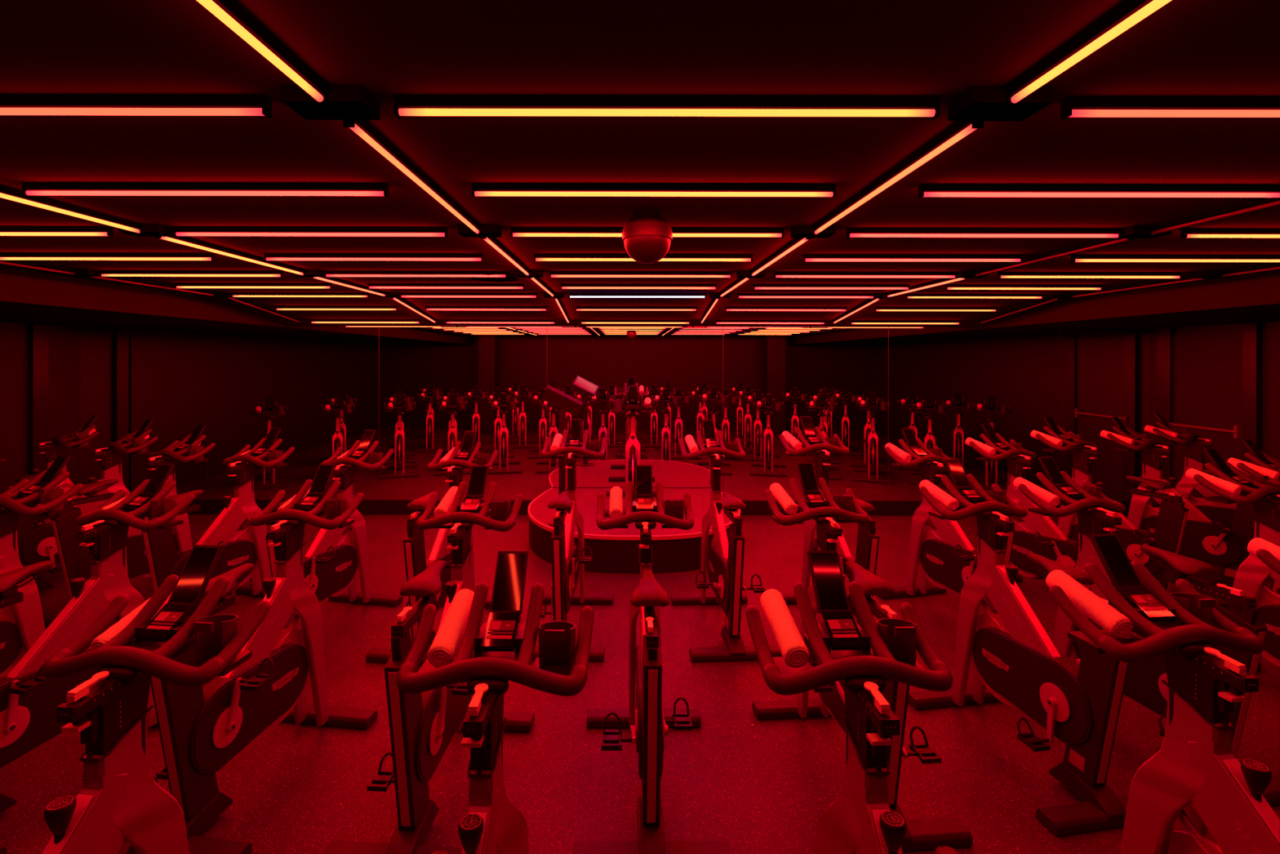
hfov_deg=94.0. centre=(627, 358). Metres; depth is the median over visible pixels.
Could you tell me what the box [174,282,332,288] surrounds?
tube light
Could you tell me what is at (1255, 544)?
rolled towel
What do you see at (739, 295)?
tube light
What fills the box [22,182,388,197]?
tube light
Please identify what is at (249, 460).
handlebar
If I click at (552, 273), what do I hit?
tube light
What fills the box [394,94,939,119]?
tube light
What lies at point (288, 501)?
rolled towel
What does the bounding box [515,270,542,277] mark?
junction box
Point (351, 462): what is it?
handlebar
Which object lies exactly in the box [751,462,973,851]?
bike
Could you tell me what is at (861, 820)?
bike
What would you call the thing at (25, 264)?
tube light
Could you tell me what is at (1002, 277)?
diffuser
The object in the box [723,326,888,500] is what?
mirror panel
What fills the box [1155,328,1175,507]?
trim
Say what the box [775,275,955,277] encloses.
diffuser
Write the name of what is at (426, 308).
diffuser
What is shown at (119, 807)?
bike
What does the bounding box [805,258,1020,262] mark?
diffuser
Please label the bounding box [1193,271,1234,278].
junction box
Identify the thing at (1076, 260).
diffuser
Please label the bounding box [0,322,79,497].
wall
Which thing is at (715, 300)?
tube light
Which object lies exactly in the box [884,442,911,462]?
rolled towel
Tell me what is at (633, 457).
bike
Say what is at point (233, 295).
diffuser
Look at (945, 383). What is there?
mirror panel
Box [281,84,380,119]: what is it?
junction box
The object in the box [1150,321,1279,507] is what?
wall
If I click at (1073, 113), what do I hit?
diffuser
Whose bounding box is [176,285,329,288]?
diffuser
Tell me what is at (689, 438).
rolled towel
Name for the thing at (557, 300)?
tube light
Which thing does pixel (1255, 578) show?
bike
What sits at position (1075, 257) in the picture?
tube light
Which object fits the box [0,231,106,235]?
diffuser
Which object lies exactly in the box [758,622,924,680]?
handlebar
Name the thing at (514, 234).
diffuser
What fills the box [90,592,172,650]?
rolled towel
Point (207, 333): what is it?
trim
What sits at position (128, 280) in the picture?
tube light
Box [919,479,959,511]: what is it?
rolled towel
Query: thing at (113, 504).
rolled towel
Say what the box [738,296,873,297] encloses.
diffuser
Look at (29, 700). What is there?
bike
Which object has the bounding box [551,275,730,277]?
diffuser
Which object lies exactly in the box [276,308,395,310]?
diffuser
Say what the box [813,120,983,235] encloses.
tube light
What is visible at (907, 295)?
tube light
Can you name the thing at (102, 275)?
diffuser
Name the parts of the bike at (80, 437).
brake knob, handlebar lever, stem, frame, glass panel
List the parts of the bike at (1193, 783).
glass panel, neck trim, stem, frame, handlebar lever, height lever, brake knob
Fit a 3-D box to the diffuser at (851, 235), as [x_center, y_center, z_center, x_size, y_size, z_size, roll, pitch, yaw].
[1.588,-0.550,2.666,1.198,0.016,0.016,0,0,0]
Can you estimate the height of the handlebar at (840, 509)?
0.103 m
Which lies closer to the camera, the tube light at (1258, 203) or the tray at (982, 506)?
the tube light at (1258, 203)
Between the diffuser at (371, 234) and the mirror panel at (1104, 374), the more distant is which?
the mirror panel at (1104, 374)
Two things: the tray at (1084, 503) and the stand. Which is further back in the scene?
the stand
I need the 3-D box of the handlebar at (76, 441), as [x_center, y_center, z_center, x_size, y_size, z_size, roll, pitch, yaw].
[-5.142,0.757,5.519,0.415,0.103,0.205,0,0,31]
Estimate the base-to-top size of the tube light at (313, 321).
0.042 m
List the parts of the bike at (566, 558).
seat lever, handlebar lever, brake knob, stem, neck trim, frame, glass panel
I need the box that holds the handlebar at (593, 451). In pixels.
[549,442,601,458]
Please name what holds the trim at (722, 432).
attached to the wall
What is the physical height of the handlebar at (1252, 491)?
0.103 m
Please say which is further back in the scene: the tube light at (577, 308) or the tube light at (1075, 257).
the tube light at (577, 308)
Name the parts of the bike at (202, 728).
brake knob, height lever, handlebar lever, frame, stem, neck trim, glass panel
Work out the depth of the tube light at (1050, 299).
5.95 m
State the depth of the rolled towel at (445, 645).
1.55 m
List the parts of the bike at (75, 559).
handlebar lever, frame, stem, glass panel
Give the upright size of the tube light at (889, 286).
0.042 m
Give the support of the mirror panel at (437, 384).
attached to the wall
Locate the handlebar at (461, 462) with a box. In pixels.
[433,454,493,471]
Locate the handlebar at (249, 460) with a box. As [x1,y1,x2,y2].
[235,452,288,467]
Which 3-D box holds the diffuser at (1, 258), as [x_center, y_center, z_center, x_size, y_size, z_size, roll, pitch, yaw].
[-2.912,-0.558,3.328,1.198,0.016,0.016,0,0,0]
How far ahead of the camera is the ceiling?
1.63 m
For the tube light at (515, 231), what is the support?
attached to the ceiling
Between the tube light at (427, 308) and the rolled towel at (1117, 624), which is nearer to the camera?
the rolled towel at (1117, 624)
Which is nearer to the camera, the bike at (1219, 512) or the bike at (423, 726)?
the bike at (423, 726)
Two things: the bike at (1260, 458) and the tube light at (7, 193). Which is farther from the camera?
the bike at (1260, 458)
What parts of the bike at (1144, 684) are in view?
glass panel, stem, frame, handlebar lever, height lever, seat lever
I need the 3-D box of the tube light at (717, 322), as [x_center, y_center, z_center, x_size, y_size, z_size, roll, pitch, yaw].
[1.588,-0.409,6.642,1.214,0.042,0.024,0,0,0]
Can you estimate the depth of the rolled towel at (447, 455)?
4.39 m
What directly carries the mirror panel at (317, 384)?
attached to the wall
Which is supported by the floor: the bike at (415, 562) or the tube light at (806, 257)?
the bike at (415, 562)
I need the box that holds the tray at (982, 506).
[928,494,1013,519]
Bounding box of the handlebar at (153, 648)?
[97,621,252,676]
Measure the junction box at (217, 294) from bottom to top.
0.039 m
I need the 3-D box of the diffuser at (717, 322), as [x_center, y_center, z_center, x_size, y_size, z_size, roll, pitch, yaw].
[1.588,-0.397,6.642,1.198,0.016,0.016,0,0,0]
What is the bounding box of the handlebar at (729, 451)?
[682,443,740,459]
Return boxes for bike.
[0,415,98,527]
[0,455,83,677]
[0,463,195,853]
[3,418,158,591]
[40,544,271,853]
[42,424,215,626]
[141,427,294,596]
[150,463,377,853]
[266,429,403,654]
[323,465,534,853]
[365,431,497,665]
[396,551,594,853]
[532,418,613,661]
[573,465,730,853]
[604,385,657,515]
[671,419,782,662]
[745,550,958,853]
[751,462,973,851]
[778,416,879,627]
[876,427,1015,614]
[907,458,1133,835]
[968,423,1113,582]
[1017,456,1279,806]
[1034,416,1188,593]
[1048,533,1279,853]
[1106,416,1256,603]
[1152,412,1279,526]
[1193,448,1279,670]
[1236,439,1279,591]
[1255,505,1279,594]
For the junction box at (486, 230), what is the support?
attached to the ceiling
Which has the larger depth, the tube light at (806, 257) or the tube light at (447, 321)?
the tube light at (447, 321)
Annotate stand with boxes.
[542,384,582,526]
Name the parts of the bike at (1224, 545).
glass panel, stem, neck trim, handlebar lever, frame, brake knob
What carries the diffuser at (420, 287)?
attached to the tube light at (421, 286)
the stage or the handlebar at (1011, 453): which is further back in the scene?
the stage
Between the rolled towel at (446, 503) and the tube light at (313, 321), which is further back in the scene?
the tube light at (313, 321)
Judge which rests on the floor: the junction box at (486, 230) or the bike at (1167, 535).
the bike at (1167, 535)
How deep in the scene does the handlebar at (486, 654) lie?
1.51 m
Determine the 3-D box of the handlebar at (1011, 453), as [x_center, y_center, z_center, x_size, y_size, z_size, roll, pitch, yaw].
[3.025,0.757,4.788,0.415,0.103,0.205,0,0,-18]
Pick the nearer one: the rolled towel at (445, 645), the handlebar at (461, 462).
the rolled towel at (445, 645)
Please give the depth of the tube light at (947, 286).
4.64 m
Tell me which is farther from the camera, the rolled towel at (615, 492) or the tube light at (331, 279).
the tube light at (331, 279)
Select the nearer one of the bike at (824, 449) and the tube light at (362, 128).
the tube light at (362, 128)
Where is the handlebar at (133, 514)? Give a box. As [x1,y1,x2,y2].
[97,502,183,528]
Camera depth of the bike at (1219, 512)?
5.47 m
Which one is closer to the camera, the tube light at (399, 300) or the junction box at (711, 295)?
the junction box at (711, 295)
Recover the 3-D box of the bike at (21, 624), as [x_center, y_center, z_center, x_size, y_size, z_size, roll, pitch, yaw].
[-3.283,1.185,2.869,0.570,1.290,0.984,0,0,16]
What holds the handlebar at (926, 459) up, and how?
on the bike at (947, 558)
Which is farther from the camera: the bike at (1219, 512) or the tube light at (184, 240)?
the bike at (1219, 512)
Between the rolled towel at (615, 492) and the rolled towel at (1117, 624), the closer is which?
the rolled towel at (1117, 624)
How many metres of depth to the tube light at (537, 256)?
3.32 m
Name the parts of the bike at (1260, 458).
glass panel, frame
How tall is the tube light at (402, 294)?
0.042 m
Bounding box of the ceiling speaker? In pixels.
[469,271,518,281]
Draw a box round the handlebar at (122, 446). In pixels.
[115,440,151,454]
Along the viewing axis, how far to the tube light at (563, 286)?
4.64 m
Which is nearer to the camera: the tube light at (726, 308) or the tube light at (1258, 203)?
the tube light at (1258, 203)
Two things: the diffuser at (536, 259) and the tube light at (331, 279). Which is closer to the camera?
the diffuser at (536, 259)
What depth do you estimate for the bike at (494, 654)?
1.46 m
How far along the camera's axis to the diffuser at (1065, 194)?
2.00 m
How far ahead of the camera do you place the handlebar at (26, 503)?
3.12 m
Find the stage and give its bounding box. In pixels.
[527,487,740,573]
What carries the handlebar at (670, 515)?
on the bike at (649, 723)
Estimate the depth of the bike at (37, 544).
4.87 m
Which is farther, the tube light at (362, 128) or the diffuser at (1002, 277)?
the diffuser at (1002, 277)
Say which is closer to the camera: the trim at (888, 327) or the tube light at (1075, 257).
the tube light at (1075, 257)
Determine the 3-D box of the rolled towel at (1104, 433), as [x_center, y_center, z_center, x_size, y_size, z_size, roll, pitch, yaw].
[4.316,0.697,5.263,0.068,0.121,0.243,0,0,-28]
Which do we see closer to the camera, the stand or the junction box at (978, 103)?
the junction box at (978, 103)
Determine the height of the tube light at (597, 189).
0.042 m
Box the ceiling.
[0,0,1279,327]
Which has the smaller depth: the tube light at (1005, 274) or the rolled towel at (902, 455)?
the tube light at (1005, 274)
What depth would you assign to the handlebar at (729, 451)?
4.30 m
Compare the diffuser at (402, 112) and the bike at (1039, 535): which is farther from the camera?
the bike at (1039, 535)
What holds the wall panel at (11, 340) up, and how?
in the wall at (64, 371)
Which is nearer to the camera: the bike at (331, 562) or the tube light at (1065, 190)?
the tube light at (1065, 190)
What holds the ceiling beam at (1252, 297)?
attached to the wall at (1271, 330)
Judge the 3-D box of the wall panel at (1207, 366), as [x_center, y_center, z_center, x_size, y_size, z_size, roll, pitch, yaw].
[6.124,0.771,6.380,0.090,2.100,0.900,0,0,0]
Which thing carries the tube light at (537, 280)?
attached to the ceiling
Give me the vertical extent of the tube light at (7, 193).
0.042 m
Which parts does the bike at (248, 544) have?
brake knob, handlebar lever, frame, stem, neck trim, glass panel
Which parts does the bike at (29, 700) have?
brake knob, height lever, frame, handlebar lever, stem, neck trim, glass panel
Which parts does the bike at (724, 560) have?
glass panel, frame, neck trim, stem, handlebar lever, brake knob, seat lever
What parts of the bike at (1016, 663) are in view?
glass panel, stem, neck trim, handlebar lever, frame, height lever, brake knob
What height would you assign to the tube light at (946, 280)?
0.042 m
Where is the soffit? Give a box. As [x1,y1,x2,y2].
[0,266,286,327]
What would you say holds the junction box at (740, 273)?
attached to the ceiling
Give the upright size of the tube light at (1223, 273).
0.042 m
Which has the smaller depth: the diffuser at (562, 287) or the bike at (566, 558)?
the bike at (566, 558)
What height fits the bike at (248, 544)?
1.290 m
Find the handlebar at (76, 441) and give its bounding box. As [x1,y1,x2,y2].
[59,434,91,448]
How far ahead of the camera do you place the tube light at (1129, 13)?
1.07 m
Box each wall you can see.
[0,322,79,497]
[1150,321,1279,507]
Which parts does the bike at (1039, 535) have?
glass panel, stem, handlebar lever, frame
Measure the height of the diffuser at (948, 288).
0.016 m
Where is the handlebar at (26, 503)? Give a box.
[5,490,71,515]
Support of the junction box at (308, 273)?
attached to the ceiling
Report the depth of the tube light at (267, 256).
3.32 m
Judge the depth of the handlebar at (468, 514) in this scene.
2.84 m
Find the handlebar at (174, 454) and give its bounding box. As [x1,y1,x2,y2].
[167,447,208,462]
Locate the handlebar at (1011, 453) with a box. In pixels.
[975,445,1024,461]
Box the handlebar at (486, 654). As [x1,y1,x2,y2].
[417,622,569,682]
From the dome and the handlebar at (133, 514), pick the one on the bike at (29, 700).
the handlebar at (133, 514)
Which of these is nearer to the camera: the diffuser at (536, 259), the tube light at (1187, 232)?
the tube light at (1187, 232)
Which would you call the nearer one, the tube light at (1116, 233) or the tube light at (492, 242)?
the tube light at (1116, 233)
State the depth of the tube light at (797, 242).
3.19 m
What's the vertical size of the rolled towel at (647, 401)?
0.121 m
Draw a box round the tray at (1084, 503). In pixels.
[1028,490,1107,515]
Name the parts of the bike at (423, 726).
seat lever, brake knob, height lever, handlebar lever, frame, neck trim, stem, glass panel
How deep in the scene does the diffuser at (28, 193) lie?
2.00 m
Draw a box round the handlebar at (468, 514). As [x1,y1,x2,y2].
[433,502,515,530]
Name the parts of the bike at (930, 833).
glass panel, frame, stem, handlebar lever, height lever, seat lever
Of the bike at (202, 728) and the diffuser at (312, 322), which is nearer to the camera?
the bike at (202, 728)
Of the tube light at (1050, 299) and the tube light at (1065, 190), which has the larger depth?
the tube light at (1050, 299)
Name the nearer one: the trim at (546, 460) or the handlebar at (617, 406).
the handlebar at (617, 406)
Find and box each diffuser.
[0,107,264,115]
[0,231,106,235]
[0,257,211,260]
[25,190,383,195]
[101,274,280,276]
[175,232,444,236]
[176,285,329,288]
[232,295,367,297]
[266,257,481,261]
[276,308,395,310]
[311,321,419,323]
[325,274,505,276]
[368,286,523,288]
[398,108,935,116]
[401,295,536,297]
[426,308,546,310]
[446,321,554,323]
[474,191,832,196]
[512,232,782,236]
[535,257,751,261]
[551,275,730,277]
[561,286,715,288]
[569,295,704,297]
[576,308,696,311]
[581,322,688,324]
[716,322,824,324]
[726,309,845,311]
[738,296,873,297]
[754,287,908,289]
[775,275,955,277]
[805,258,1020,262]
[849,233,1118,237]
[851,322,959,324]
[876,309,995,311]
[907,296,1041,298]
[924,191,1279,197]
[947,287,1101,289]
[1000,275,1179,278]
[1069,109,1279,117]
[1075,258,1279,262]
[1187,234,1279,237]
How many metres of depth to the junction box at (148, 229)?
2.62 m
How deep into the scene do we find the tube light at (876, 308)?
5.97 m
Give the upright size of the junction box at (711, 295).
0.039 m
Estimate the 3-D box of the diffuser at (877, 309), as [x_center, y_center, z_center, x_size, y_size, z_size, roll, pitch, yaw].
[3.088,-0.486,5.980,1.198,0.016,0.016,0,0,0]
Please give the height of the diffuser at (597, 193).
0.016 m
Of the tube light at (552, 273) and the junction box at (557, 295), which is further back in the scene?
the junction box at (557, 295)
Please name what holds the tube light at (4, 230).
attached to the ceiling
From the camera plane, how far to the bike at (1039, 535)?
4.59 m
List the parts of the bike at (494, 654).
brake knob, height lever, handlebar lever, stem, neck trim, frame, glass panel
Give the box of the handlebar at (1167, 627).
[1067,600,1217,654]
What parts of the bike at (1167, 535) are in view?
glass panel, stem, neck trim, handlebar lever, frame, brake knob, seat lever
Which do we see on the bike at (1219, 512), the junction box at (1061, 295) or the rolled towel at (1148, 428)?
the rolled towel at (1148, 428)
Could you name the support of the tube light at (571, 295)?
attached to the ceiling
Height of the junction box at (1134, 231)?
0.039 m
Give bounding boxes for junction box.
[62,269,99,276]
[118,223,174,236]
[206,292,231,297]
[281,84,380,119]
[290,269,324,276]
[376,292,399,297]
[457,224,502,237]
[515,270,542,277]
[543,292,564,297]
[709,293,730,297]
[737,270,765,277]
[791,224,835,237]
[874,293,896,297]
[947,85,1052,120]
[955,270,987,278]
[1052,293,1079,298]
[1114,225,1172,238]
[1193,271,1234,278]
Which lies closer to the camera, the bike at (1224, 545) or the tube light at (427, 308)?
the bike at (1224, 545)
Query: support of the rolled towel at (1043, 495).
on the bike at (1144, 684)
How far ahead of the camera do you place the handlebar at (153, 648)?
1.55 m
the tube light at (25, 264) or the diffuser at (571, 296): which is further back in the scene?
the diffuser at (571, 296)
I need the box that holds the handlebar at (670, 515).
[604,501,684,529]
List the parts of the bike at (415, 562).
seat lever, handlebar lever, frame, stem, glass panel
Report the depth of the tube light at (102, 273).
3.98 m
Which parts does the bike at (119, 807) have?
brake knob, height lever, handlebar lever, stem, neck trim, frame, glass panel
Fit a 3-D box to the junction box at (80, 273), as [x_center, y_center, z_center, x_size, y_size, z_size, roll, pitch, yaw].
[-3.632,-0.572,3.980,0.170,0.039,0.100,0,0,0]
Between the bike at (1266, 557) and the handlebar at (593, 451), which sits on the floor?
the bike at (1266, 557)
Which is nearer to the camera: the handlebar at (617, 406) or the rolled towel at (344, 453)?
the rolled towel at (344, 453)
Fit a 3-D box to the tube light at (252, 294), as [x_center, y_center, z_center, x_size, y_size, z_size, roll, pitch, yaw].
[-2.912,-0.570,5.317,1.214,0.042,0.024,0,0,0]
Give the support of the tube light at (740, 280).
attached to the ceiling
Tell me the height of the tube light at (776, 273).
0.042 m
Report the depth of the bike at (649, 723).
2.31 m
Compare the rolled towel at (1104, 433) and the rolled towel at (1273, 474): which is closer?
the rolled towel at (1273, 474)
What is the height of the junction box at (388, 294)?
0.039 m
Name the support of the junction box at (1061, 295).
attached to the ceiling
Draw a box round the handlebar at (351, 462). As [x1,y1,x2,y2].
[336,454,387,471]
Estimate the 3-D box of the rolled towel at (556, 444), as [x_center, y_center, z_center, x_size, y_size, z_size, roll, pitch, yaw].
[-0.532,0.634,4.500,0.067,0.121,0.243,0,0,1]
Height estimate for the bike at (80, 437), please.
1.290 m
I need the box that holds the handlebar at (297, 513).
[264,502,354,528]
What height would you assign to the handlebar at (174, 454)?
0.103 m
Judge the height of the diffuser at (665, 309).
0.016 m
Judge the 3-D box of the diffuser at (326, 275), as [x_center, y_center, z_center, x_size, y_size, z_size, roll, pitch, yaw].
[-1.412,-0.555,3.991,1.198,0.016,0.016,0,0,0]
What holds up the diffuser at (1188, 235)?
attached to the tube light at (1187, 232)
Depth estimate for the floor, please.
2.81 m
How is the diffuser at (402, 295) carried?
attached to the tube light at (402, 294)
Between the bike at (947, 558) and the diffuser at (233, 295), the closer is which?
the bike at (947, 558)
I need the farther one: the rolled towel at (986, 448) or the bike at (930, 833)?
the rolled towel at (986, 448)
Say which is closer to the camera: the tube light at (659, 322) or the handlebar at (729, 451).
the handlebar at (729, 451)
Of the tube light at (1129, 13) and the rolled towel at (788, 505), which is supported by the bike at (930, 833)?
the rolled towel at (788, 505)
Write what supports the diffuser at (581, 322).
attached to the tube light at (659, 322)
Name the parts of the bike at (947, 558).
glass panel, stem, frame, handlebar lever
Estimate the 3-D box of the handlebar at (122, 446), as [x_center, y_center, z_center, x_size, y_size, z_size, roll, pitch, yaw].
[-4.333,0.759,5.164,0.415,0.103,0.205,0,0,26]
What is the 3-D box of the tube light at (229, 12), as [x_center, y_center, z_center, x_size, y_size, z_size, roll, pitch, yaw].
[-0.654,-0.566,0.670,0.024,0.042,1.214,0,0,0]
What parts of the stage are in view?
edge trim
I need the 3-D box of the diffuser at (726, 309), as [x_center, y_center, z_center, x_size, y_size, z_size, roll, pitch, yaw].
[1.588,-0.488,5.980,1.198,0.016,0.016,0,0,0]
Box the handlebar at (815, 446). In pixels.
[784,440,842,456]
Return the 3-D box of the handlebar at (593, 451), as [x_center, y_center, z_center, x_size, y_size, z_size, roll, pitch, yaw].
[-0.396,0.681,4.403,0.415,0.103,0.205,0,0,2]
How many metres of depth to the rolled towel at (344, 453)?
4.45 m
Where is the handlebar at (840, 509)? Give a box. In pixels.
[772,497,853,524]
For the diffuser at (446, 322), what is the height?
0.016 m
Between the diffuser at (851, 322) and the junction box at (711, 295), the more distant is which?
the diffuser at (851, 322)
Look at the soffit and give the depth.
4.95 m
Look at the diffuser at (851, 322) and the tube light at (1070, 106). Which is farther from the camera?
the diffuser at (851, 322)
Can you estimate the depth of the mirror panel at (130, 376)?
7.04 m
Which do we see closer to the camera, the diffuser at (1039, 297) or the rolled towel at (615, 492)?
the rolled towel at (615, 492)
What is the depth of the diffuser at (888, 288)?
4.65 m
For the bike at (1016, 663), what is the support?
on the floor
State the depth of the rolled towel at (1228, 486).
3.38 m
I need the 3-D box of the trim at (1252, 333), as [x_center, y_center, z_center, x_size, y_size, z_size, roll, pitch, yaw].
[6.139,0.751,5.865,0.060,2.200,0.130,0,0,0]
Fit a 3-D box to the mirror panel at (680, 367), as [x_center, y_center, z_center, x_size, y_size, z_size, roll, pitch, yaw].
[0.089,0.641,7.050,2.074,2.056,0.012,0,0,0]
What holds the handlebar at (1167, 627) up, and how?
on the bike at (1193, 783)
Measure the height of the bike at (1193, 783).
1.290 m
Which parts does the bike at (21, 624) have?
stem, neck trim, frame, glass panel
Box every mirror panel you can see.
[80,326,208,499]
[208,325,378,499]
[378,326,546,500]
[546,326,723,492]
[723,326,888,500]
[888,327,1059,500]
[1059,328,1150,501]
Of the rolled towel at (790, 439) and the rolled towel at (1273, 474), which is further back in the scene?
the rolled towel at (790, 439)
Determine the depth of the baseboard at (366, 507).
7.03 m
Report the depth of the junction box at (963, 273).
3.94 m
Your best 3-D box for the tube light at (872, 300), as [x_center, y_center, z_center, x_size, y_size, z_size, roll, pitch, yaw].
[2.288,-0.486,6.011,0.024,0.193,1.210,0,0,0]
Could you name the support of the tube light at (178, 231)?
attached to the ceiling
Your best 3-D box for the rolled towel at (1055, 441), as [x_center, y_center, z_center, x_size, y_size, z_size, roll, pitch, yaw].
[3.559,0.676,5.073,0.067,0.121,0.243,0,0,-24]
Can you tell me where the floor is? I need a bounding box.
[0,514,1279,853]
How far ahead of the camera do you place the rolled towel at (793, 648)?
1.56 m
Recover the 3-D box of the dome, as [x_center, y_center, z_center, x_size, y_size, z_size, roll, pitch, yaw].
[0.079,-0.483,2.380,0.201,0.206,0.201,0,0,0]
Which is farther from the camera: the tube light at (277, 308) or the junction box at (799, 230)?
the tube light at (277, 308)
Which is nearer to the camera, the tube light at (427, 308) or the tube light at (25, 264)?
the tube light at (25, 264)
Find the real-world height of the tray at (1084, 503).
0.103 m
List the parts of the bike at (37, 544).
brake knob, handlebar lever, frame, stem, neck trim, glass panel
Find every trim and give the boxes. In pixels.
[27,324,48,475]
[207,333,208,499]
[378,326,379,489]
[546,459,546,490]
[722,431,723,492]
[888,327,888,462]
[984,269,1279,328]
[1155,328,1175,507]
[1242,323,1262,461]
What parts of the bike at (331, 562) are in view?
handlebar lever, frame, neck trim, stem, glass panel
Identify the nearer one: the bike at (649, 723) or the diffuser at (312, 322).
the bike at (649, 723)
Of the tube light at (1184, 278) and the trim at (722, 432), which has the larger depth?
the trim at (722, 432)
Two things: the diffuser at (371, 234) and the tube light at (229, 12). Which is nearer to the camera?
the tube light at (229, 12)
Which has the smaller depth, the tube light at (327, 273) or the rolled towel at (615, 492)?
the rolled towel at (615, 492)
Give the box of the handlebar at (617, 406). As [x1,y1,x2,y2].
[611,401,653,413]
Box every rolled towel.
[88,427,95,435]
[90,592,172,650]
[100,496,126,511]
[277,486,311,511]
[336,446,358,458]
[427,588,474,667]
[433,485,457,517]
[439,446,460,462]
[550,433,562,450]
[608,486,622,518]
[643,397,651,408]
[684,434,698,453]
[760,588,808,667]
[769,482,797,515]
[781,431,802,449]
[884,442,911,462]
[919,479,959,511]
[964,437,995,454]
[1013,476,1060,506]
[1030,430,1062,445]
[1045,569,1133,638]
[1100,430,1134,444]
[1144,424,1178,438]
[1185,468,1242,494]
[1226,457,1279,479]
[1247,537,1279,560]
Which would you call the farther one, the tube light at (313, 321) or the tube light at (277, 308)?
the tube light at (313, 321)
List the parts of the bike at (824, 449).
glass panel, stem, handlebar lever, frame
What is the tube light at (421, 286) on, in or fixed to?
attached to the ceiling
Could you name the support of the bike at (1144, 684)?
on the floor
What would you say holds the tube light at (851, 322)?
attached to the ceiling
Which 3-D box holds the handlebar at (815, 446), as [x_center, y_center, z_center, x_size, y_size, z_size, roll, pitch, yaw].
[1.396,0.664,4.434,0.415,0.103,0.205,0,0,-8]
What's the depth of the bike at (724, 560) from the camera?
3.95 m
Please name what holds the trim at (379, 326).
attached to the wall
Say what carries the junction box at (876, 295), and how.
attached to the ceiling
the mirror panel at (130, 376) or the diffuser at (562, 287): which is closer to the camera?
the diffuser at (562, 287)
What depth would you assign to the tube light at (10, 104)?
1.33 m
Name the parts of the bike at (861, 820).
glass panel, frame, stem, neck trim, handlebar lever, height lever, brake knob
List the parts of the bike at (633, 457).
stem, frame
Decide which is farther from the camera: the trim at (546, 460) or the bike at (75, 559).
the trim at (546, 460)
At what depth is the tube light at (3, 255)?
3.32 m
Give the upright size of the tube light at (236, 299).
0.193 m
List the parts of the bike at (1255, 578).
glass panel, frame, neck trim, stem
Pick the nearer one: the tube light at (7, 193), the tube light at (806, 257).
the tube light at (7, 193)
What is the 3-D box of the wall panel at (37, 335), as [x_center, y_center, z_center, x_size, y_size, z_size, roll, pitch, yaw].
[-6.431,0.729,6.515,0.060,2.200,0.170,0,0,0]
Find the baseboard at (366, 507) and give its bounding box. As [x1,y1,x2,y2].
[187,499,1130,515]
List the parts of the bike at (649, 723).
glass panel, height lever, frame, handlebar lever, stem, neck trim, seat lever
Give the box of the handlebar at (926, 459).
[890,451,946,467]
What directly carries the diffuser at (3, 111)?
attached to the tube light at (10, 104)
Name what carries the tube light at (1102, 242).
attached to the ceiling
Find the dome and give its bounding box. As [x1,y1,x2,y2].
[622,208,672,263]
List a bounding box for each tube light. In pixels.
[0,94,271,118]
[0,184,142,233]
[0,226,113,236]
[0,252,215,261]
[0,259,76,275]
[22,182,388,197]
[87,276,215,296]
[99,270,284,276]
[155,235,304,275]
[173,226,448,237]
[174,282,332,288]
[196,0,327,103]
[225,297,300,322]
[231,292,368,297]
[263,253,483,261]
[275,306,397,310]
[309,274,386,296]
[310,319,420,323]
[324,270,507,277]
[342,120,480,234]
[368,283,524,288]
[391,297,435,323]
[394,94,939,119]
[400,292,537,297]
[425,306,546,311]
[445,319,555,323]
[471,182,835,198]
[480,237,529,275]
[511,226,783,237]
[528,277,554,297]
[533,253,752,262]
[549,271,731,277]
[554,297,569,323]
[560,283,716,289]
[568,293,705,297]
[575,306,697,311]
[580,320,689,324]
[700,297,719,323]
[715,320,825,324]
[720,277,751,297]
[724,306,847,311]
[737,293,874,297]
[751,237,811,275]
[752,284,909,289]
[773,271,956,278]
[802,253,1022,262]
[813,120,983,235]
[832,297,881,323]
[846,227,1121,238]
[849,320,959,324]
[874,306,996,311]
[886,277,968,297]
[905,293,1043,298]
[918,183,1279,199]
[944,284,1102,289]
[973,237,1134,276]
[978,296,1060,324]
[997,271,1182,278]
[1006,0,1171,105]
[1060,96,1279,119]
[1071,253,1279,262]
[1071,275,1208,297]
[1147,197,1279,235]
[1180,227,1279,238]
[1220,262,1279,276]
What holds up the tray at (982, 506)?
on the bike at (1016, 663)
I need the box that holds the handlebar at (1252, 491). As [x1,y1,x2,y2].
[1204,480,1268,503]
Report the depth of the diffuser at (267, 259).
3.32 m
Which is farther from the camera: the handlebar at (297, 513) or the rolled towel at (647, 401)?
the rolled towel at (647, 401)
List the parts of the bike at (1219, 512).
glass panel, neck trim, stem, handlebar lever, frame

